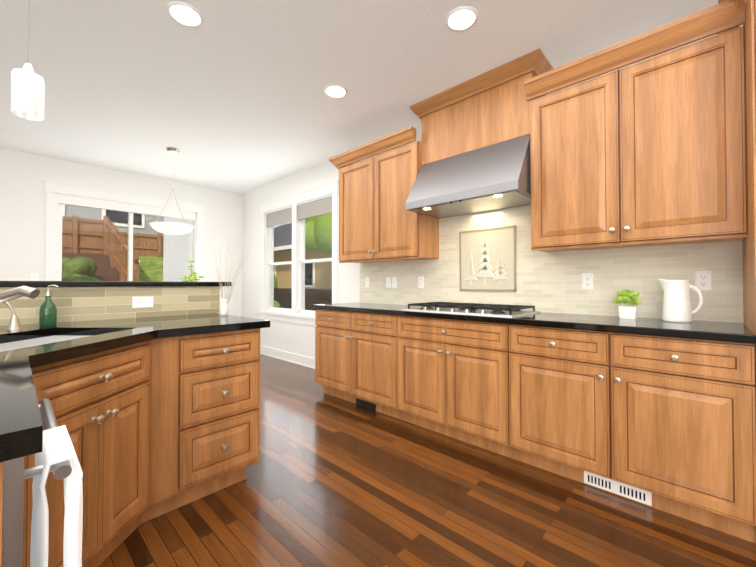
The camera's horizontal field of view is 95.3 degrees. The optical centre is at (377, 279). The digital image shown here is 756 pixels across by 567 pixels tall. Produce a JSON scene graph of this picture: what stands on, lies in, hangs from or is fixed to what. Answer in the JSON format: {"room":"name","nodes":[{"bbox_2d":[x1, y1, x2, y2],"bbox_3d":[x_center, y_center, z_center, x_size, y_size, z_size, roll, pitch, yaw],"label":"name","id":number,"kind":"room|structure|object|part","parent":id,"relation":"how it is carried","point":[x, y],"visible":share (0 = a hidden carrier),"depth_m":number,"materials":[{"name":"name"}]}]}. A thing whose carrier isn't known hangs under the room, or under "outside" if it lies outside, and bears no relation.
{"room":"kitchen","nodes":[
{"label":"kitchen","id":0,"kind":"room"},
{"bbox_2d":[0,148,241,315],"bbox_3d":[-4.866,-0.182,3.610,0.150,2.720,7.000,-1,-1,43],"label":"wall","id":1,"kind":"structure","parent":0,"point":[24,176],"depth_m":4.49,"materials":[{"name":"white paint"}]},
{"bbox_2d":[30,274,37,280],"bbox_3d":[-4.196,-0.013,4.199,0.010,0.114,0.070,-1,-1,43],"label":"electrical outlet","id":2,"kind":"object","parent":1,"relation":"attached to","point":[33,277],"visible":0.88,"depth_m":4.20,"materials":[{"name":"white plastic"}]},
{"bbox_2d":[44,180,204,281],"bbox_3d":[-3.537,-0.425,4.985,0.201,1.595,1.890,-1,-1,43],"label":"window","id":3,"kind":"structure","parent":1,"relation":"in","point":[59,195],"depth_m":4.74,"materials":[{"name":"white wood"}]},
{"bbox_3d":[-3.575,-0.417,5.022,0.038,1.230,1.560,-1,-1,43],"label":"glass","id":4,"kind":"part","parent":3,"relation":"part of","materials":[{"name":"clear glass"}]},
{"bbox_2d":[163,216,191,281],"bbox_3d":[-3.130,-0.367,5.394,0.067,1.180,0.423,-1,-1,43],"label":"window blind","id":5,"kind":"object","parent":3,"relation":"attached to","point":[177,251],"visible":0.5,"depth_m":5.38,"materials":[{"name":"white fabric"}]},
{"bbox_2d":[132,296,152,307],"bbox_3d":[-1.503,0.146,2.204,0.008,0.070,0.114,-1,-1,43],"label":"outlet","id":6,"kind":"object","parent":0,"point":[137,301],"depth_m":2.20,"materials":[{"name":"white plastic"}]},
{"bbox_2d":[0,0,717,194],"bbox_3d":[-1.649,-1.635,0.593,9.000,0.100,7.300,-1,-1,43],"label":"ceiling","id":7,"kind":"structure","parent":0,"point":[229,96],"depth_m":2.52,"materials":[{"name":"white paint"}]},
{"bbox_2d":[11,0,43,120],"bbox_3d":[-1.388,-1.111,1.371,0.130,0.924,0.130,-1,-1,43],"label":"light","id":8,"kind":"object","parent":7,"relation":"hanging from","point":[27,92],"visible":1,"depth_m":1.34,"materials":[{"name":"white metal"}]},
{"bbox_3d":[-1.388,-0.730,1.366,0.092,0.162,0.092,-1,-1,43],"label":"lamp shade","id":9,"kind":"part","parent":8,"relation":"part of","materials":[{"name":"white glass"}]},
{"bbox_2d":[150,147,193,234],"bbox_3d":[-2.421,-1.032,4.064,0.454,1.004,0.454,-1,-1,43],"label":"dining pendant light","id":10,"kind":"object","parent":7,"relation":"hanging from","point":[173,228],"visible":1,"depth_m":3.96,"materials":[{"name":"white glass"}]},
{"bbox_3d":[-2.421,-0.585,4.058,0.454,0.108,0.454,-1,-1,43],"label":"lamp shade","id":11,"kind":"part","parent":10,"relation":"part of","materials":[{"name":"white glass"}]},
{"bbox_2d":[166,1,203,27],"bbox_3d":[-1.138,-1.560,2.036,0.195,0.007,0.195,-1,-1,34],"label":"recessed light","id":12,"kind":"object","parent":7,"relation":"in","point":[184,14],"depth_m":2.03,"materials":[{"name":"white"}]},
{"bbox_2d":[324,85,347,97],"bbox_3d":[-0.348,-1.548,2.844,0.195,0.007,0.195,-1,-1,37],"label":"recessed light","id":13,"kind":"object","parent":7,"relation":"in","point":[333,91],"depth_m":2.84,"materials":[{"name":"white"}]},
{"bbox_2d":[445,6,478,31],"bbox_3d":[0.502,-1.559,2.069,0.195,0.007,0.195,-1,-1,34],"label":"recessed light","id":14,"kind":"object","parent":7,"relation":"in","point":[461,18],"depth_m":2.06,"materials":[{"name":"white"}]},
{"bbox_2d":[98,354,755,566],"bbox_3d":[-1.649,1.175,0.553,9.000,0.080,7.300,-1,-1,43],"label":"floor","id":15,"kind":"structure","parent":0,"point":[331,481],"depth_m":1.69,"materials":[{"name":"brown wood"}]},
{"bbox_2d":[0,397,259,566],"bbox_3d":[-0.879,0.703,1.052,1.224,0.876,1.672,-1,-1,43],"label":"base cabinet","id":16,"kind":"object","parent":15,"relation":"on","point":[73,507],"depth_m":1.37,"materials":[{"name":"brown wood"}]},
{"bbox_2d":[2,399,71,566],"bbox_3d":[-0.762,0.647,0.736,0.600,0.750,0.112,-1,-1,43],"label":"dishwasher","id":17,"kind":"object","parent":16,"relation":"in","point":[55,456],"depth_m":0.59,"materials":[{"name":"silver metal"}]},
{"bbox_2d":[30,425,82,566],"bbox_3d":[-0.624,0.576,0.667,0.198,0.522,0.068,-1,-1,43],"label":"towel","id":18,"kind":"object","parent":17,"relation":"hanging from","point":[58,455],"depth_m":0.62,"materials":[{"name":"white fabric"}]},
{"bbox_2d":[0,281,231,288],"bbox_3d":[-1.859,0.028,2.061,0.365,0.032,1.820,-1,-1,43],"label":"countertop","id":19,"kind":"structure","parent":16,"relation":"on","point":[3,284],"depth_m":2.01,"materials":[{"name":"black stone"}]},
{"bbox_2d":[180,260,203,281],"bbox_3d":[-1.651,0.499,3.067,0.490,1.344,0.501,-1,-1,43],"label":"plant","id":20,"kind":"object","parent":19,"relation":"on","point":[192,277],"visible":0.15,"depth_m":3.00,"materials":[{"name":"green plant"}]},
{"bbox_2d":[0,313,269,464],"bbox_3d":[-1.090,0.250,1.276,1.898,0.038,1.700,-1,-1,43],"label":"countertop","id":21,"kind":"structure","parent":16,"relation":"on","point":[64,384],"depth_m":1.49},
{"bbox_2d":[0,286,39,329],"bbox_3d":[-1.634,0.128,1.420,0.440,0.206,0.326,-1,-1,43],"label":"faucet","id":22,"kind":"object","parent":21,"relation":"on","point":[16,293],"visible":1,"depth_m":1.38,"materials":[{"name":"silver metal"}]},
{"bbox_2d":[0,335,87,351],"bbox_3d":[-1.386,0.384,1.311,0.836,0.228,0.859,-1,-1,43],"label":"sink","id":23,"kind":"object","parent":21,"relation":"in","point":[31,340],"depth_m":1.58,"materials":[{"name":"silver metal"}]},
{"bbox_2d":[39,285,58,324],"bbox_3d":[-1.727,0.132,1.807,0.073,0.210,0.073,-1,-1,43],"label":"soap bottle","id":24,"kind":"object","parent":21,"relation":"on","point":[48,312],"visible":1,"depth_m":1.79,"materials":[{"name":"green glass"}]},
{"bbox_2d":[214,240,246,315],"bbox_3d":[-0.996,-0.016,2.385,0.338,0.523,0.220,-1,-1,43],"label":"vase","id":25,"kind":"object","parent":21,"relation":"on","point":[224,306],"visible":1,"depth_m":2.34,"materials":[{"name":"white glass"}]},
{"bbox_2d":[314,308,388,414],"bbox_3d":[-0.012,0.737,3.392,1.170,0.876,0.628,-1,-1,43],"label":"base cabinet","id":26,"kind":"object","parent":15,"relation":"on","point":[352,348],"depth_m":3.16,"materials":[{"name":"brown wood"}]},
{"bbox_2d":[389,316,496,452],"bbox_3d":[0.704,0.728,2.716,1.041,0.876,0.628,-1,-1,43],"label":"base cabinet","id":27,"kind":"object","parent":15,"relation":"on","point":[443,373],"depth_m":2.49,"materials":[{"name":"brown wood"}]},
{"bbox_2d":[497,324,752,541],"bbox_3d":[1.402,0.718,2.058,1.120,0.876,0.628,-1,-1,43],"label":"base cabinet","id":28,"kind":"object","parent":15,"relation":"on","point":[661,423],"depth_m":1.73,"materials":[{"name":"brown wood"}]},
{"bbox_2d":[313,304,752,343],"bbox_3d":[0.672,0.270,2.740,3.109,0.039,0.647,-1,-1,43],"label":"countertop","id":29,"kind":"structure","parent":28,"relation":"on","point":[723,331],"depth_m":2.05,"materials":[{"name":"black stone"}]},
{"bbox_2d":[401,302,540,317],"bbox_3d":[0.703,0.225,2.696,0.915,0.051,0.525,-1,-1,43],"label":"cooktop","id":30,"kind":"object","parent":29,"relation":"in","point":[494,310],"depth_m":2.54,"materials":[{"name":"silver metal"}]},
{"bbox_2d":[612,289,641,318],"bbox_3d":[1.555,0.151,2.150,0.158,0.181,0.177,-1,-1,43],"label":"potted plant","id":31,"kind":"object","parent":29,"relation":"on","point":[625,296],"visible":1,"depth_m":2.11,"materials":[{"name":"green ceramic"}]},
{"bbox_3d":[1.553,0.204,2.138,0.090,0.075,0.090,-1,-1,43],"label":"pot","id":32,"kind":"part","parent":31,"relation":"part of","materials":[{"name":"white ceramic"}]},
{"bbox_2d":[657,278,702,322],"bbox_3d":[1.708,0.116,1.951,0.198,0.247,0.132,-1,-1,43],"label":"pitcher","id":33,"kind":"object","parent":29,"relation":"on","point":[677,305],"visible":1,"depth_m":1.91,"materials":[{"name":"white ceramic"}]},
{"bbox_2d":[737,0,755,542],"bbox_3d":[2.104,-0.083,1.385,0.839,2.460,0.658,-1,-1,43],"label":"tall cabinet","id":34,"kind":"object","parent":15,"relation":"on","point":[746,260],"depth_m":1.58,"materials":[{"name":"brown wood"}]},
{"bbox_2d":[242,25,742,358],"bbox_3d":[0.806,-0.188,3.172,9.000,2.720,0.150,-1,-1,43],"label":"wall","id":35,"kind":"structure","parent":0,"point":[295,338],"depth_m":5.19,"materials":[{"name":"white paint"}]},
{"bbox_2d":[260,345,314,368],"bbox_3d":[-1.324,1.134,5.044,2.951,0.130,0.021,-1,-1,43],"label":"baseboard","id":36,"kind":"structure","parent":35,"relation":"attached to","point":[305,361],"depth_m":4.98,"materials":[{"name":"white wood"}]},
{"bbox_2d":[258,180,338,325],"bbox_3d":[-1.164,-0.300,4.999,1.960,1.845,0.201,-1,-1,43],"label":"window","id":37,"kind":"structure","parent":35,"relation":"in","point":[310,203],"depth_m":4.96,"materials":[{"name":"white wood"}]},
{"bbox_2d":[266,196,331,226],"bbox_3d":[-1.184,-0.957,4.987,1.680,0.209,0.026,-1,-1,43],"label":"shade","id":38,"kind":"object","parent":37,"relation":"attached to","point":[295,212],"depth_m":4.91,"materials":[{"name":"grey fabric"}]},
{"bbox_3d":[-1.138,-0.292,5.026,1.630,1.480,0.043,-1,-1,43],"label":"glass","id":39,"kind":"part","parent":37,"relation":"part of","materials":[{"name":"clear glass"}]},
{"bbox_2d":[337,128,440,263],"bbox_3d":[0.077,-0.759,3.522,1.070,1.131,0.348,-1,-1,43],"label":"upper cabinet","id":40,"kind":"object","parent":35,"relation":"attached to","point":[375,227],"depth_m":3.33,"materials":[{"name":"brown wood"}]},
{"bbox_2d":[401,116,528,211],"bbox_3d":[0.753,-0.834,2.761,0.940,0.380,0.527,-1,-1,43],"label":"upper cabinet","id":41,"kind":"object","parent":35,"relation":"attached to","point":[488,167],"depth_m":2.63,"materials":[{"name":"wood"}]},
{"bbox_2d":[405,134,530,217],"bbox_3d":[0.753,-0.798,2.761,0.940,0.452,0.527,-1,-1,43],"label":"hood","id":42,"kind":"object","parent":41,"relation":"attached to","point":[491,178],"depth_m":2.61,"materials":[{"name":"silver metal"}]},
{"bbox_2d":[421,68,548,147],"bbox_3d":[0.836,-1.243,2.854,0.960,0.460,0.287,-1,-1,43],"label":"upper cabinet","id":43,"kind":"object","parent":35,"relation":"attached to","point":[500,101],"depth_m":2.68,"materials":[{"name":"brown wood"}]},
{"bbox_2d":[360,205,743,322],"bbox_3d":[0.906,-0.189,2.965,3.070,0.885,0.008,-1,-1,43],"label":"backsplash","id":44,"kind":"structure","parent":35,"relation":"attached to","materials":[{"name":"tile"}]},
{"bbox_2d":[459,225,515,290],"bbox_3d":[0.921,-0.167,2.934,0.505,0.530,0.015,-1,-1,43],"label":"art","id":45,"kind":"object","parent":44,"relation":"attached to","point":[487,254],"depth_m":2.92,"materials":[{"name":"beige"}]},
{"bbox_2d":[525,20,744,255],"bbox_3d":[1.534,-0.728,2.145,1.019,1.030,0.348,-1,-1,43],"label":"upper cabinet","id":46,"kind":"object","parent":35,"relation":"attached to","point":[646,153],"depth_m":1.95,"materials":[{"name":"brown wood"}]},
{"label":"outside","id":47,"kind":"structure","parent":0,"visible":0},
{"bbox_2d":[62,204,331,310],"bbox_3d":[-4.681,-2.778,13.787,34.000,8.800,32.000,-1,-1,43],"label":"garden","id":48,"kind":"object","parent":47,"point":[104,245],"depth_m":9.56,"materials":[{"name":"green plant"}]}
]}

